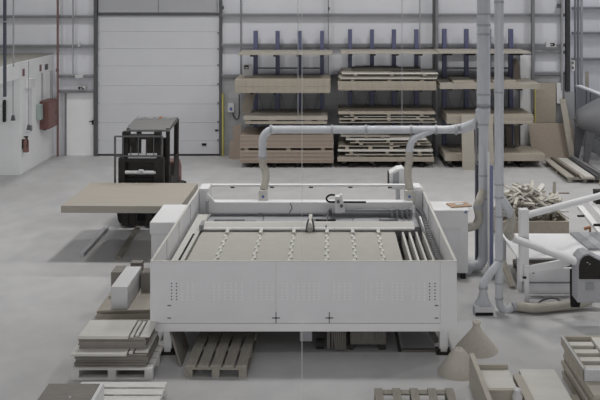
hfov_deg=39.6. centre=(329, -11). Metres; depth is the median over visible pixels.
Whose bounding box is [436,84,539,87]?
board
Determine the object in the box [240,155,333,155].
board
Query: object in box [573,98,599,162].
tank
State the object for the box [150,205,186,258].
cabinet
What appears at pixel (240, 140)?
board
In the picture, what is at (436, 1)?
trim
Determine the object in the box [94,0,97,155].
trim
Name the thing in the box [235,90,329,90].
board
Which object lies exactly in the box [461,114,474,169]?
board
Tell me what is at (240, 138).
board
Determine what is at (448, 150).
board
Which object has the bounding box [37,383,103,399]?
drawer box
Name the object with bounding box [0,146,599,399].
floor
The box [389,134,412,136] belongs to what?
board
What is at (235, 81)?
board
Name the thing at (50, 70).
conduit
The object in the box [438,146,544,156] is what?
board
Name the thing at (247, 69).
cardboard sign
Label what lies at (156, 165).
forklift
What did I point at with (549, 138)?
board
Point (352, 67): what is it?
board
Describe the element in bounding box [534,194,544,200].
timber offcut
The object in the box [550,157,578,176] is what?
board
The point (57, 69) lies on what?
pipe
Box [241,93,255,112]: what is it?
board
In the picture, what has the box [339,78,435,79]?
board
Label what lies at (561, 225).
bin
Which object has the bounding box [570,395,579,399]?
board
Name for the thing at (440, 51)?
board
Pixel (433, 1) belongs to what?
trim
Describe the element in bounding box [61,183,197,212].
pack
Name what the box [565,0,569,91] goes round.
trim
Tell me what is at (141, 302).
board
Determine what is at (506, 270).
batten
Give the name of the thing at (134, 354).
board
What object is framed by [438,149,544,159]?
board
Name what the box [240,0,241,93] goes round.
trim
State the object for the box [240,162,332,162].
board
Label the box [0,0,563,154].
wall
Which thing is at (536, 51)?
trim
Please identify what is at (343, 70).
board
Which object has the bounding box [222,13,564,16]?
trim
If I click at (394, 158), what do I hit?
board
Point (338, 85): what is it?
board
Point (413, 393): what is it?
pallet
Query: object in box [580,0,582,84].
trim
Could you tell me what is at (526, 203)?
timber offcut
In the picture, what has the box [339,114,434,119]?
board
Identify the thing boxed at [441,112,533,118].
board
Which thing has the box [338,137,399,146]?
board
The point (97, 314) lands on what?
board
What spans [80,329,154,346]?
board
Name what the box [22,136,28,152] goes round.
fire extinguisher
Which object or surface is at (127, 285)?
carton
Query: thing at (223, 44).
trim
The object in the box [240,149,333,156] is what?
board
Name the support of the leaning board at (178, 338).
on the floor
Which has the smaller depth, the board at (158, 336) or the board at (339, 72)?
the board at (158, 336)
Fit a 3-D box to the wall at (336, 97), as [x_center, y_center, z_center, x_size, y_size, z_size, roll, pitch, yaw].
[1.904,3.790,25.200,10.352,2.420,0.100,0,0,0]
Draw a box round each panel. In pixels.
[70,342,129,355]
[78,320,136,338]
[130,321,141,337]
[135,321,145,336]
[135,331,157,352]
[140,320,156,336]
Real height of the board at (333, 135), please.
0.038 m
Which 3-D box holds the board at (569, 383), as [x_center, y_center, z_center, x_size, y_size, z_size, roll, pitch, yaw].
[3.365,4.933,10.152,0.750,0.044,1.200,0,0,0]
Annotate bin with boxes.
[493,192,568,232]
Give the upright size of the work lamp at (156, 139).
0.130 m
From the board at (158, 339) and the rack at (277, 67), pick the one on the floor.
the rack at (277, 67)
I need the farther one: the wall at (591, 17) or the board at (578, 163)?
the wall at (591, 17)
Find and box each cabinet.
[40,98,56,129]
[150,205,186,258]
[430,201,468,278]
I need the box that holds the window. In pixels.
[97,0,218,15]
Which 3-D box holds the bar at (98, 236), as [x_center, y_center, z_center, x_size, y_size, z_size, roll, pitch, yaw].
[-4.673,4.973,16.567,0.089,0.055,1.806,0,0,0]
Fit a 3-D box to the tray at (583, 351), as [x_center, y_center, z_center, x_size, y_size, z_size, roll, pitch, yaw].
[3.357,4.574,10.390,0.685,0.130,1.020,0,0,0]
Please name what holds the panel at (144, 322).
on the board at (134, 338)
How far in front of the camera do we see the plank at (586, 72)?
28.09 m
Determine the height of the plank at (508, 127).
0.613 m
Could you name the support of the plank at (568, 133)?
on the floor
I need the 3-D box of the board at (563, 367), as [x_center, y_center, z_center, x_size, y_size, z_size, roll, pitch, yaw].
[3.373,4.843,10.133,0.750,0.044,1.200,0,0,0]
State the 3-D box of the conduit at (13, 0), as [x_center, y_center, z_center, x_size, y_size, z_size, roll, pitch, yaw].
[-7.978,0.215,21.000,0.040,3.430,0.038,0,0,0]
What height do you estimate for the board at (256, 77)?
0.030 m
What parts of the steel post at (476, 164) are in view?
rod, post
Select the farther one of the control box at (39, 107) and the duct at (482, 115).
the control box at (39, 107)
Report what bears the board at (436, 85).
on the rack at (466, 67)
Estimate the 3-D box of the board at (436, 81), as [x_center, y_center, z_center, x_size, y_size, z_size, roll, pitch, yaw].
[4.497,2.672,24.106,2.808,0.030,1.400,0,0,0]
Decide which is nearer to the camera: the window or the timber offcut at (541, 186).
the timber offcut at (541, 186)
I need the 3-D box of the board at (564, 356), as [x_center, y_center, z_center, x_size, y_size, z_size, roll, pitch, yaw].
[3.381,4.708,10.136,0.750,0.044,1.200,0,0,0]
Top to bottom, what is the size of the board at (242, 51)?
0.023 m
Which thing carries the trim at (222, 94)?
attached to the wall at (336, 97)
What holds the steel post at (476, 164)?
on the floor
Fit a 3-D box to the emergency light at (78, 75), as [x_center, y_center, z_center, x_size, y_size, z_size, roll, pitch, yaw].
[-7.521,2.591,25.040,0.240,0.099,0.180,0,0,0]
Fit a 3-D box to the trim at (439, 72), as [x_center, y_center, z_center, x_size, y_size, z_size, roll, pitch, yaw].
[5.142,2.503,25.160,3.890,0.100,0.180,0,0,0]
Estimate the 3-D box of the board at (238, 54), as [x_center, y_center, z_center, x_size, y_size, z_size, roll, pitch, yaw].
[-1.259,1.814,24.096,2.654,0.023,1.400,0,0,0]
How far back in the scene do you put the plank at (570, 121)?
24.56 m
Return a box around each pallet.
[71,340,163,379]
[81,382,166,399]
[185,331,256,377]
[374,388,455,399]
[513,259,516,272]
[546,162,599,182]
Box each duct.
[25,78,34,131]
[258,0,490,274]
[473,0,593,315]
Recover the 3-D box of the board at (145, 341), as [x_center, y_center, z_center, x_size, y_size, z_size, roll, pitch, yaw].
[-2.833,4.586,11.169,0.870,0.025,0.650,0,0,0]
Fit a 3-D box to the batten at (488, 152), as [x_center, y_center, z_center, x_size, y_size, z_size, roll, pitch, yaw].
[2.765,3.918,14.530,0.024,2.164,0.060,0,0,0]
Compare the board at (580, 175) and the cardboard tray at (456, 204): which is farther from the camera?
the board at (580, 175)
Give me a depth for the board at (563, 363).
10.21 m
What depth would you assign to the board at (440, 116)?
23.40 m
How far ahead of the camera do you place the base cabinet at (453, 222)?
14.42 m
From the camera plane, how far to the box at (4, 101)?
22.40 m
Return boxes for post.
[3,0,6,96]
[475,109,482,269]
[490,165,494,275]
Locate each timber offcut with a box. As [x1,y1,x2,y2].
[513,196,518,205]
[513,202,534,205]
[515,187,532,201]
[523,190,547,205]
[526,183,544,194]
[533,183,544,193]
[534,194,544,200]
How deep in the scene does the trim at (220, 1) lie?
25.05 m
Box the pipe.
[56,0,58,156]
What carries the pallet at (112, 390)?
on the floor
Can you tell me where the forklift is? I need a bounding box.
[114,116,185,225]
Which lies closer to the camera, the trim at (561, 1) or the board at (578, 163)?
the board at (578, 163)
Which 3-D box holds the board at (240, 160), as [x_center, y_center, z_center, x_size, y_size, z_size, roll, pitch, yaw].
[-1.212,4.800,24.103,2.626,0.038,1.400,0,0,0]
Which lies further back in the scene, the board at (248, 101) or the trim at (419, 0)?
the trim at (419, 0)
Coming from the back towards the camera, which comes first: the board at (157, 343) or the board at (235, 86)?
the board at (235, 86)
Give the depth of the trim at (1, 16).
25.07 m
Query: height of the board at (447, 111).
0.035 m
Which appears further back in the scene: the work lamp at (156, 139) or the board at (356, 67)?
the board at (356, 67)
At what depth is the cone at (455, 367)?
10.79 m
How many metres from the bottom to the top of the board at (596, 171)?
0.108 m
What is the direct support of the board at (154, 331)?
on the panel at (76, 351)
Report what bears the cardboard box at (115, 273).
on the board at (141, 302)
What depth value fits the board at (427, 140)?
23.55 m
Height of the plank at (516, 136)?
0.613 m
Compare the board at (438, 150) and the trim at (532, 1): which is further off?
the trim at (532, 1)
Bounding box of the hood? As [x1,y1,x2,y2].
[150,205,186,233]
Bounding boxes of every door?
[67,93,93,154]
[98,16,218,155]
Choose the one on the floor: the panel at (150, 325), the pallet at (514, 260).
the pallet at (514, 260)
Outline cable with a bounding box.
[232,95,239,119]
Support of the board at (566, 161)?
on the board at (580, 175)
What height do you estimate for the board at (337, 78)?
0.030 m
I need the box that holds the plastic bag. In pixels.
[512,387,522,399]
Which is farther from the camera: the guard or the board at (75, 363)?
the guard
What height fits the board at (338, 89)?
0.030 m
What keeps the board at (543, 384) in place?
on the board
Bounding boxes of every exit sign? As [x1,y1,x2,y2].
[76,85,85,89]
[545,42,555,46]
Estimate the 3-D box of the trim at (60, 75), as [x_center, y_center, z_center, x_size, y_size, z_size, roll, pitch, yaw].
[-7.652,2.593,25.160,1.070,0.100,0.180,0,0,0]
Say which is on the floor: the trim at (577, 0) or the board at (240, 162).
the trim at (577, 0)
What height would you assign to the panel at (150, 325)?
0.012 m
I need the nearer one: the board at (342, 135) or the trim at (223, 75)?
the board at (342, 135)
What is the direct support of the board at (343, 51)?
on the rack at (416, 31)
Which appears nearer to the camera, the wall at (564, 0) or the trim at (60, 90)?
the trim at (60, 90)
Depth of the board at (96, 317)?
12.06 m
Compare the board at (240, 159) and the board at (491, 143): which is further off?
the board at (240, 159)
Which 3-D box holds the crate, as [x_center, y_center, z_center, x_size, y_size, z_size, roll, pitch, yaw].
[1.990,4.795,9.720,0.460,0.410,1.640,0,0,0]
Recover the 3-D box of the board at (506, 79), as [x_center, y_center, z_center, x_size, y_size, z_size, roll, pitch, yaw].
[4.928,2.589,24.050,0.646,0.067,1.100,0,0,0]
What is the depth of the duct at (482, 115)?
14.74 m
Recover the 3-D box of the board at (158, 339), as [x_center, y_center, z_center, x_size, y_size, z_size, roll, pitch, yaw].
[-2.815,4.794,11.102,0.930,0.024,0.710,0,0,0]
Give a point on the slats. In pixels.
(399, 240)
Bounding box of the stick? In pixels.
[552,182,555,219]
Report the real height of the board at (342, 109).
0.055 m
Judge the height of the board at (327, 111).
0.041 m
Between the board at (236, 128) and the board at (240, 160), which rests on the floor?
the board at (236, 128)
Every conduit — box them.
[13,0,13,66]
[41,73,42,100]
[50,70,51,97]
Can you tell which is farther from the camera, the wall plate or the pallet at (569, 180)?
the wall plate
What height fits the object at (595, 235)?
0.039 m
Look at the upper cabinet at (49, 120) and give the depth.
23.97 m
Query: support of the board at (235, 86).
on the board
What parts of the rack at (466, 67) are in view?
post, post, post, post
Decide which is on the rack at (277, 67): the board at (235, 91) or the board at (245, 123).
the board at (245, 123)
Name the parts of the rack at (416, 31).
post, post, post, post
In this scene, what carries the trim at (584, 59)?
attached to the wall at (591, 17)
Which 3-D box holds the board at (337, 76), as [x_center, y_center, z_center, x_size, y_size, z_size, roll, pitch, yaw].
[1.600,2.580,24.098,2.760,0.030,1.400,0,0,0]
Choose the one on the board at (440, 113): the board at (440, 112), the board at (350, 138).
the board at (440, 112)
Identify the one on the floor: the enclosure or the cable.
the enclosure
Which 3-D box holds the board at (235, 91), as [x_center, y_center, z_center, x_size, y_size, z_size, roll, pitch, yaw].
[-1.333,2.845,24.095,2.682,0.030,1.400,0,0,0]
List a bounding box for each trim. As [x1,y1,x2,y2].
[0,15,93,17]
[0,44,93,47]
[59,74,93,77]
[59,89,93,92]
[65,93,66,155]
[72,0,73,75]
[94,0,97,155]
[219,0,221,155]
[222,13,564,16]
[222,43,564,46]
[222,74,337,76]
[222,94,223,155]
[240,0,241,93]
[328,0,328,73]
[419,0,419,66]
[432,0,434,156]
[435,0,437,156]
[438,71,564,74]
[525,50,564,53]
[531,0,534,109]
[560,0,562,89]
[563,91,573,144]
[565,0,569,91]
[571,7,599,8]
[571,32,599,34]
[571,58,599,60]
[574,0,575,138]
[577,0,578,84]
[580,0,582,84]
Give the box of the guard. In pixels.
[534,89,535,122]
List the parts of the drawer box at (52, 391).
panel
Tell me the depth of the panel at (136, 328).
11.08 m
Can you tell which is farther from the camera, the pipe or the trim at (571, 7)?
the trim at (571, 7)
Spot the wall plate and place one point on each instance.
(558, 85)
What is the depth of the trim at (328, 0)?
25.03 m
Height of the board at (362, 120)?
0.016 m
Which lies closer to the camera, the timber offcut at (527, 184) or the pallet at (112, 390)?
the pallet at (112, 390)
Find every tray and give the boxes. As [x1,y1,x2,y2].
[446,202,471,207]
[561,335,599,380]
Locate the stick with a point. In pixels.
(554, 183)
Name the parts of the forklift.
mast rail, mast rail, load backrest, guard post, backrest plate, mast rail, mast rail, seat, guard post, panel, guard post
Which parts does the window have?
sill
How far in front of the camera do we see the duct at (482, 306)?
12.89 m
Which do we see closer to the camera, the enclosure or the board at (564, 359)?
the board at (564, 359)
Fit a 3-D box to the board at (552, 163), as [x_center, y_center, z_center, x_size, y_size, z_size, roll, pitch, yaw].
[6.230,4.859,22.800,0.180,0.038,2.400,0,0,0]
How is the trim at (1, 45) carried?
attached to the wall at (547, 29)
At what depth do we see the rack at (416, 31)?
24.86 m
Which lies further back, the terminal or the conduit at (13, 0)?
the conduit at (13, 0)
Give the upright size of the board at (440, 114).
0.035 m
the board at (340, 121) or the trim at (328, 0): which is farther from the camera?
the trim at (328, 0)
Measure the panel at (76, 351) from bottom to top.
0.030 m
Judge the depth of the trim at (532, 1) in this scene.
24.90 m
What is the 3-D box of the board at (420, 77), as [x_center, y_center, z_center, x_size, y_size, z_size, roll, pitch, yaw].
[1.643,2.480,24.100,2.724,0.027,1.400,0,0,0]
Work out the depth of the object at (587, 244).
14.58 m
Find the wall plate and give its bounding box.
[556,83,561,102]
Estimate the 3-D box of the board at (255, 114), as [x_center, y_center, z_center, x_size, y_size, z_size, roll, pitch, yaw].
[-1.254,3.588,24.099,2.359,0.041,1.400,0,0,0]
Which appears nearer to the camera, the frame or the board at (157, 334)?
the board at (157, 334)
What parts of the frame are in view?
rail, rail, motor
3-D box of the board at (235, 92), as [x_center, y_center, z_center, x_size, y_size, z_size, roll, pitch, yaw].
[-1.338,2.877,24.100,2.682,0.030,1.400,0,0,0]
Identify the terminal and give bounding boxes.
[387,165,404,199]
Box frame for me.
[577,189,599,231]
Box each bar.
[79,226,108,255]
[116,226,139,258]
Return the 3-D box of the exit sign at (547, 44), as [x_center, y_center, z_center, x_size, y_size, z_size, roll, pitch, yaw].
[6.630,1.635,25.025,0.300,0.150,0.150,0,0,0]
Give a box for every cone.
[437,347,468,380]
[455,319,497,358]
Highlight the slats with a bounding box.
[397,239,421,259]
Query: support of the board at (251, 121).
on the board at (245, 123)
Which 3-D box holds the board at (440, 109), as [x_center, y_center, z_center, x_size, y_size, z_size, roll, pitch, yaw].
[4.497,3.565,24.096,2.429,0.035,1.400,0,0,0]
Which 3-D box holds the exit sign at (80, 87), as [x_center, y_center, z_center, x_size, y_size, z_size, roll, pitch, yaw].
[-7.478,2.940,25.070,0.255,0.120,0.160,0,0,0]
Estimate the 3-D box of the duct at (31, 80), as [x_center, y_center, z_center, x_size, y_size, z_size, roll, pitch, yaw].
[-8.285,3.175,23.050,0.130,1.450,0.400,0,0,0]
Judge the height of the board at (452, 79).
0.059 m
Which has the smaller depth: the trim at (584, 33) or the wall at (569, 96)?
the wall at (569, 96)
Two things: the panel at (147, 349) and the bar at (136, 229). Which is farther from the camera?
the bar at (136, 229)
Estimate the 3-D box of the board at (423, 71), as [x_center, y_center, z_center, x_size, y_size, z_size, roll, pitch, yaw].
[1.692,2.352,24.100,2.710,0.030,1.400,0,0,0]
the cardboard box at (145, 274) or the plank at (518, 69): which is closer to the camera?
the cardboard box at (145, 274)
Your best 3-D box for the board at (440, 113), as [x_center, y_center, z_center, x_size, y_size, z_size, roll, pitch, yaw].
[4.497,3.673,24.102,2.429,0.035,1.400,0,0,0]
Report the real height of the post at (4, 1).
4.132 m
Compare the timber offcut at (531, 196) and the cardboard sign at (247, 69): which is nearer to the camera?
the timber offcut at (531, 196)
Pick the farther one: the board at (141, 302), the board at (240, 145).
the board at (240, 145)
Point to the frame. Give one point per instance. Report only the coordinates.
(582, 210)
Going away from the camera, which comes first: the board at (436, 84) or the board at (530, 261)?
the board at (530, 261)
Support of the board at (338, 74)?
on the board at (420, 77)
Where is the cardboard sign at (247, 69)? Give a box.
[243,65,252,75]
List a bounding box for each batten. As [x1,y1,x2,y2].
[488,152,489,268]
[503,261,515,287]
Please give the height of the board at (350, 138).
0.041 m
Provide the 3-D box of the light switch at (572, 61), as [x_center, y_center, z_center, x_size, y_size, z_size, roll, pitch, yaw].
[7.211,2.242,24.745,0.095,0.297,0.110,0,0,0]
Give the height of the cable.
0.757 m
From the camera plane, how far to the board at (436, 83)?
23.40 m
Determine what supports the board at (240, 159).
on the board at (240, 160)
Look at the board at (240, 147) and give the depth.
23.40 m
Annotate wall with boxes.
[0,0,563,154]
[0,54,53,174]
[222,75,564,155]
[564,0,564,70]
[570,0,599,91]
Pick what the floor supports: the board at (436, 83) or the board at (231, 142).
the board at (231, 142)
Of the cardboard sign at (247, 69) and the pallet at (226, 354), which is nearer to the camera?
the pallet at (226, 354)
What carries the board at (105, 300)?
on the board at (97, 314)
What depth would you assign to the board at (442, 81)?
23.67 m
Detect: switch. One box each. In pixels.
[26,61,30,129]
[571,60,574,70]
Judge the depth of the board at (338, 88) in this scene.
23.40 m
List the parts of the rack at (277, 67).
post, post, post, post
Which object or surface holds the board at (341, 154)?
on the board at (394, 158)
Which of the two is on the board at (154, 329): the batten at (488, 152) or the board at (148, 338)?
the board at (148, 338)
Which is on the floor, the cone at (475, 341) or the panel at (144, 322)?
the cone at (475, 341)
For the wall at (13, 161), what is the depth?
22.63 m
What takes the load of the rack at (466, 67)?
on the floor
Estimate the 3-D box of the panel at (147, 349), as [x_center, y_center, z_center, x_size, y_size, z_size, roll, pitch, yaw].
[-2.445,4.694,11.125,0.170,0.025,0.650,0,0,0]
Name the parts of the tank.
leg, leg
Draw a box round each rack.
[249,31,323,166]
[348,29,423,166]
[442,29,523,166]
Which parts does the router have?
foot plate, leg, guide rail, post, roller rail, roller rail, roller rail, panel, rail, trim, rail, roller rail, bracket post, bracket post, roller rail, motor, roller rail, support rail, support rail, post, support rail, guide rail, support rail, cable chain, foot plate, leg, corner panel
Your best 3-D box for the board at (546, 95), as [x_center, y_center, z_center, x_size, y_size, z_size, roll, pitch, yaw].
[6.456,3.894,24.940,0.612,2.212,0.120,0,0,0]
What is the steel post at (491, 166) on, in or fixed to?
on the floor
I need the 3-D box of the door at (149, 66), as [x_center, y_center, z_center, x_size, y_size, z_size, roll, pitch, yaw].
[-5.191,2.887,25.175,3.682,4.225,0.110,0,0,0]
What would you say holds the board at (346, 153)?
on the block
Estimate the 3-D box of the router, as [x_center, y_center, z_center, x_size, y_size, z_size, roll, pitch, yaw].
[-0.362,4.330,13.668,4.203,1.340,4.565,0,0,0]
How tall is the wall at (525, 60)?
3.048 m
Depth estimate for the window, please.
25.13 m
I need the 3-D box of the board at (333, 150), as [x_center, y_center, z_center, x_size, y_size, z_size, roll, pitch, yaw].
[-1.213,4.605,24.106,2.626,0.038,1.400,0,0,0]
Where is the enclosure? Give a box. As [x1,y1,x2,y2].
[576,85,599,155]
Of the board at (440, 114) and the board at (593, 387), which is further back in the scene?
the board at (440, 114)
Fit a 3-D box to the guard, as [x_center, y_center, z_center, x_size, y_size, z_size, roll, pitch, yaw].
[6.121,3.889,24.870,0.039,2.221,0.040,0,0,0]
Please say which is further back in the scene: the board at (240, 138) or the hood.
the board at (240, 138)
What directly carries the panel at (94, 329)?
on the board at (134, 338)
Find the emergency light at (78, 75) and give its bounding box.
[75,74,83,77]
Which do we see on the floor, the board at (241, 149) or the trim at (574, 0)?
the trim at (574, 0)
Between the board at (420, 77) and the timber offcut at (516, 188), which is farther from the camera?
the board at (420, 77)
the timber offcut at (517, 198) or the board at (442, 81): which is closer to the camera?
the timber offcut at (517, 198)
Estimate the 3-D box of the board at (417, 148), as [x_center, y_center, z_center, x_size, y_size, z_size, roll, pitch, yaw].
[1.558,4.512,24.100,2.668,0.052,1.400,0,0,0]
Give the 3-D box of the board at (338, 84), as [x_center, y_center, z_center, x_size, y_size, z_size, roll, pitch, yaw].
[1.601,2.643,24.096,2.760,0.030,1.400,0,0,0]
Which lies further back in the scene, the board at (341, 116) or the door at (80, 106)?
the door at (80, 106)
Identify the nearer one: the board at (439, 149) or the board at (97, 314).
the board at (97, 314)
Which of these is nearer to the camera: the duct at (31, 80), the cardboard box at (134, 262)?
the cardboard box at (134, 262)
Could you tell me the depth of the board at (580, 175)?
22.04 m
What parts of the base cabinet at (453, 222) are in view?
door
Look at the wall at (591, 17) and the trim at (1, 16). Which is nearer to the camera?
the trim at (1, 16)
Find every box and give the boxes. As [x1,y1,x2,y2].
[3,100,5,121]
[36,104,42,119]
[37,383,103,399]
[111,266,125,285]
[131,260,143,271]
[141,268,149,290]
[228,103,234,111]
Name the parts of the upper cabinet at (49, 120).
door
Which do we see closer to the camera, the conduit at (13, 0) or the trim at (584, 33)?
the conduit at (13, 0)
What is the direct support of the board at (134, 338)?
on the board at (145, 341)
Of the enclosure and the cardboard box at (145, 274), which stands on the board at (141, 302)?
the cardboard box at (145, 274)
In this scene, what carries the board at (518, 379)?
on the floor
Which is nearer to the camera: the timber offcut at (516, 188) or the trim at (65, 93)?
the timber offcut at (516, 188)
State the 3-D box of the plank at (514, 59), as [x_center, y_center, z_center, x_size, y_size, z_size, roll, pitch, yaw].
[5.457,2.324,24.560,0.119,0.596,0.239,0,0,8]
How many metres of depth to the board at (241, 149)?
23.41 m
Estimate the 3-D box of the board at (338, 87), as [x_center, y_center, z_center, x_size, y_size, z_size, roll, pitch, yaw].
[1.608,2.738,24.105,2.760,0.030,1.400,0,0,0]
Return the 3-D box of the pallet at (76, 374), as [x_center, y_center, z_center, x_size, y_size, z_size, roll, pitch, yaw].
[-2.800,4.928,11.120,1.040,0.144,0.860,0,0,0]
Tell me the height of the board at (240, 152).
0.038 m
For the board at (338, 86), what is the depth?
23.40 m
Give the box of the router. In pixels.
[150,183,456,354]
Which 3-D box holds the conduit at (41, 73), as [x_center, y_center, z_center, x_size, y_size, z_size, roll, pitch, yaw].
[-8.330,2.800,24.125,0.040,0.800,0.050,0,0,0]
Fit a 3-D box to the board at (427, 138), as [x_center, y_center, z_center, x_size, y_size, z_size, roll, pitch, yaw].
[1.938,4.371,24.160,1.853,0.024,1.320,0,0,0]
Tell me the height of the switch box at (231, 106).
0.276 m
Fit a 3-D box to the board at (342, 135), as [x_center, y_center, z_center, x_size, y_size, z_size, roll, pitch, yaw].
[0.997,4.117,24.135,1.376,0.022,1.370,0,0,0]
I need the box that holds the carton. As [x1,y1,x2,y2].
[111,266,140,308]
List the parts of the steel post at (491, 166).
post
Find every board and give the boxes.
[74,334,157,358]
[74,349,147,356]
[74,361,146,364]
[75,343,157,365]
[76,336,158,360]
[76,339,158,362]
[78,319,149,340]
[78,338,148,344]
[79,331,154,348]
[79,337,148,342]
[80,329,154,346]
[95,315,149,318]
[96,313,149,315]
[97,292,149,312]
[101,288,149,311]
[169,331,188,366]
[229,141,232,158]
[232,125,240,158]
[235,74,329,80]
[235,81,329,81]
[235,86,329,86]
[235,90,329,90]
[235,91,329,91]
[235,92,329,92]
[238,50,331,53]
[238,54,331,54]
[240,127,332,136]
[240,135,333,141]
[240,138,332,139]
[240,140,332,140]
[240,145,332,146]
[240,147,332,147]
[240,148,332,151]
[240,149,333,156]
[240,150,333,154]
[240,152,332,152]
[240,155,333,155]
[240,159,333,159]
[240,160,333,161]
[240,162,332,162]
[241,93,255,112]
[243,110,326,118]
[244,111,327,119]
[245,120,326,122]
[245,123,326,123]
[337,76,435,81]
[337,78,435,83]
[337,148,433,161]
[338,71,436,76]
[338,74,419,77]
[338,84,435,84]
[338,85,435,85]
[338,86,435,86]
[338,87,435,87]
[338,88,435,88]
[338,89,435,89]
[338,105,434,113]
[338,115,436,122]
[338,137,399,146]
[338,145,432,151]
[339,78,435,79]
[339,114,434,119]
[339,152,364,156]
[340,49,438,53]
[340,68,391,72]
[340,77,436,78]
[341,134,389,136]
[342,69,437,73]
[344,114,429,116]
[345,152,432,154]
[346,137,426,139]
[350,137,429,142]
[351,66,421,69]
[354,66,399,68]
[362,120,430,121]
[365,138,431,144]
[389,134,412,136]
[433,49,530,53]
[435,78,539,84]
[436,81,539,85]
[436,83,539,86]
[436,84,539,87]
[436,85,539,88]
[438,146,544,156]
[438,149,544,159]
[438,150,544,160]
[439,145,544,155]
[439,149,544,157]
[440,108,533,115]
[440,109,532,117]
[440,112,532,119]
[440,113,532,120]
[440,114,532,122]
[440,116,532,123]
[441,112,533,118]
[448,77,473,82]
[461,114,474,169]
[489,114,493,169]
[490,77,515,82]
[513,374,533,399]
[519,369,571,399]
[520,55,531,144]
[528,123,568,158]
[529,260,552,262]
[536,83,555,122]
[545,158,573,177]
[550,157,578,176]
[557,159,594,178]
[558,158,593,177]
[561,360,588,399]
[562,371,580,399]
[563,354,599,399]
[563,367,582,399]
[564,350,599,398]
[564,359,589,399]
[569,157,599,178]
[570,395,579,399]
[571,156,599,175]
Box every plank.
[506,125,511,146]
[513,58,516,78]
[513,125,518,146]
[517,60,520,78]
[560,99,573,156]
[570,121,574,144]
[585,71,588,87]
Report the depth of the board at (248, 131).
23.57 m
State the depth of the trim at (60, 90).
25.07 m
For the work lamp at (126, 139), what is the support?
attached to the forklift
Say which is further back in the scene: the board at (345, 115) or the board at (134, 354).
the board at (345, 115)
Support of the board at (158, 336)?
on the board at (158, 339)
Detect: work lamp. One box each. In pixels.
[124,137,128,142]
[154,137,159,142]
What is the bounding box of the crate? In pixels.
[469,353,515,399]

